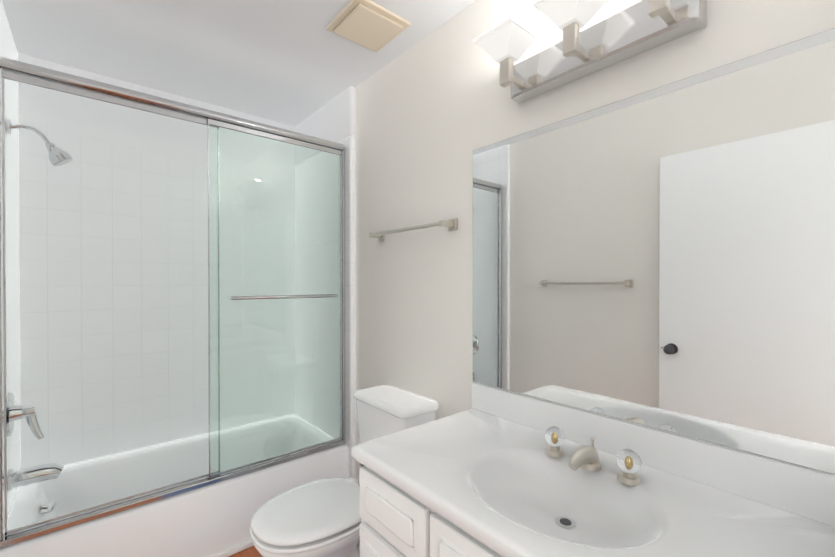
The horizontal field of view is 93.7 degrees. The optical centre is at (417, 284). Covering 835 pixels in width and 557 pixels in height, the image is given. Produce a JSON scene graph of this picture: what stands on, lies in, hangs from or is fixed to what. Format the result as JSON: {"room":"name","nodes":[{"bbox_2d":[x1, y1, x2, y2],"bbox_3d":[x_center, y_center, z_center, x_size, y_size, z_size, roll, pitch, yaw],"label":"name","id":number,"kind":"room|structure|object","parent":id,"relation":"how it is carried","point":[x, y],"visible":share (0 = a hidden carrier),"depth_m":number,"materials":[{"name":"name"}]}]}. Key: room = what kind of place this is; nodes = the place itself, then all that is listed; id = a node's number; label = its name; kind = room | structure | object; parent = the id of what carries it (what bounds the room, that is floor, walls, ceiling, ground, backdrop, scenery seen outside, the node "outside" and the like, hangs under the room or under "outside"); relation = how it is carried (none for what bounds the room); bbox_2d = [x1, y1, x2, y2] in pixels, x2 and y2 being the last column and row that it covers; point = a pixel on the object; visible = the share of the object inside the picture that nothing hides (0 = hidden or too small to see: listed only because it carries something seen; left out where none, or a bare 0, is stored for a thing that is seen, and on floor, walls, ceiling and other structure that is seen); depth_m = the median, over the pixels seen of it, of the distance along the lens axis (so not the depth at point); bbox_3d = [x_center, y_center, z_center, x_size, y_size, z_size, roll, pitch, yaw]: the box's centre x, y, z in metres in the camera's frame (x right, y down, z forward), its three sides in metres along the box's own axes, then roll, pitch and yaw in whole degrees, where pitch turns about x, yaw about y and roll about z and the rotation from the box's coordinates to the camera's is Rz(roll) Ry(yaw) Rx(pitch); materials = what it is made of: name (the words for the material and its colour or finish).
{"room":"bathroom","nodes":[
{"label":"bathroom","id":0,"kind":"room"},
{"bbox_2d":[2,0,475,126],"bbox_3d":[-0.239,-1.126,0.960,1.670,0.060,3.830,0,0,-40],"label":"ceiling","id":1,"kind":"structure","parent":0,"point":[295,63],"depth_m":1.80,"materials":[{"name":"white paint"}]},
{"bbox_2d":[326,0,410,51],"bbox_3d":[-0.209,-1.088,1.660,0.260,0.024,0.260,0,0,-40],"label":"ceiling vent","id":2,"kind":"object","parent":1,"relation":"in","point":[371,25],"visible":0.98,"depth_m":1.63,"materials":[{"name":"beige plastic"}]},
{"bbox_2d":[229,546,261,556],"bbox_3d":[-0.239,1.307,0.975,1.670,0.115,3.830,0,0,-40],"label":"floor","id":3,"kind":"structure","parent":0,"point":[252,551],"depth_m":1.81,"materials":[{"name":"brown wood"}]},
{"bbox_2d":[0,414,347,556],"bbox_3d":[-1.145,1.075,2.040,1.363,0.334,0.729,0,0,-40],"label":"bathtub","id":4,"kind":"object","parent":3,"relation":"on","point":[211,520],"visible":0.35,"depth_m":1.86,"materials":[{"name":"white ceramic"}]},
{"bbox_2d":[212,540,253,556],"bbox_3d":[-0.905,1.230,1.758,1.363,0.028,0.014,0,0,-40],"label":"trim","id":5,"kind":"structure","parent":4,"relation":"attached to","point":[237,549],"depth_m":1.81,"materials":[{"name":"white"}]},
{"bbox_2d":[250,385,438,556],"bbox_3d":[-0.292,0.870,1.581,0.708,0.750,0.423,0,0,-40],"label":"toilet","id":6,"kind":"object","parent":3,"relation":"on","point":[320,518],"visible":0.69,"depth_m":1.50,"materials":[{"name":"white ceramic"}]},
{"bbox_2d":[351,382,834,556],"bbox_3d":[0.348,0.817,0.957,0.550,0.864,1.041,0,0,-40],"label":"bathroom vanity","id":7,"kind":"object","parent":3,"relation":"on","point":[495,472],"visible":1,"depth_m":0.96,"materials":[{"name":"white painted wood"}]},
{"bbox_2d":[354,0,834,484],"bbox_3d":[0.068,0.099,1.804,0.120,2.400,2.950,0,0,-40],"label":"wall","id":8,"kind":"structure","parent":0,"point":[435,108],"depth_m":1.65,"materials":[{"name":"white paint"}]},
{"bbox_2d":[0,56,345,548],"bbox_3d":[-0.931,0.058,1.781,1.363,1.699,0.092,0,0,-40],"label":"shower door frame","id":9,"kind":"object","parent":8,"relation":"attached to","point":[27,73],"visible":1,"depth_m":1.77,"materials":[{"name":"silver metal"}]},
{"bbox_2d":[295,87,354,478],"bbox_3d":[-0.613,0.094,2.489,0.035,2.400,0.785,0,0,-40],"label":"wall tile","id":10,"kind":"structure","parent":8,"relation":"attached to","point":[333,120],"depth_m":2.40,"materials":[{"name":"white tile"}]},
{"bbox_2d":[369,218,456,240],"bbox_3d":[-0.045,-0.247,1.785,0.073,0.048,0.558,0,0,-40],"label":"towel rail","id":11,"kind":"object","parent":8,"relation":"attached to","point":[451,224],"visible":1,"depth_m":1.67,"materials":[{"name":"silver metal"}]},
{"bbox_2d":[473,0,706,103],"bbox_3d":[0.446,-0.706,1.098,0.208,0.154,0.584,0,0,-40],"label":"sconce","id":12,"kind":"object","parent":8,"relation":"attached to","point":[626,33],"visible":1,"depth_m":1.08,"materials":[{"name":"silver metal"}]},
{"bbox_2d":[473,28,834,473],"bbox_3d":[0.539,-0.188,1.144,0.011,1.138,1.003,0,0,-40],"label":"mirror","id":13,"kind":"object","parent":8,"relation":"attached to","point":[662,258],"visible":1,"depth_m":0.99,"materials":[{"name":"grey mirror"}]},
{"bbox_3d":[-1.438,0.095,2.383,1.430,2.400,0.120,0,0,-40],"label":"wall","id":14,"kind":"structure","parent":0,"visible":0},
{"bbox_2d":[18,53,294,468],"bbox_3d":[-1.391,0.096,2.325,1.365,2.400,0.030,0,0,-40],"label":"wall tile","id":15,"kind":"structure","parent":14,"relation":"attached to","point":[175,131],"depth_m":2.18,"materials":[{"name":"white tile"}]},
{"bbox_3d":[-0.830,0.107,0.467,0.120,2.400,3.830,0,0,-40],"label":"wall","id":16,"kind":"structure","parent":0,"visible":0},
{"bbox_2d":[0,0,20,526],"bbox_3d":[-1.679,0.100,1.586,0.030,2.400,0.785,0,0,-40],"label":"wall tile","id":17,"kind":"structure","parent":16,"relation":"attached to","point":[8,48],"depth_m":1.68,"materials":[{"name":"white tile"}]},
{"bbox_2d":[6,392,44,439],"bbox_3d":[-1.622,0.545,1.627,0.106,0.210,0.176,0,0,-40],"label":"shower valve","id":18,"kind":"object","parent":17,"relation":"attached to","point":[14,411],"depth_m":1.61,"materials":[{"name":"silver metal"}]},
{"bbox_2d":[8,463,63,490],"bbox_3d":[-1.600,0.798,1.648,0.164,0.084,0.084,0,0,-40],"label":"tub spout","id":19,"kind":"object","parent":17,"relation":"attached to","point":[26,476],"depth_m":1.62,"materials":[{"name":"silver metal"}]},
{"bbox_2d":[6,119,72,165],"bbox_3d":[-1.586,-0.589,1.651,0.201,0.162,0.080,0,0,-40],"label":"shower head","id":20,"kind":"object","parent":17,"relation":"attached to","point":[56,154],"depth_m":1.66}
]}

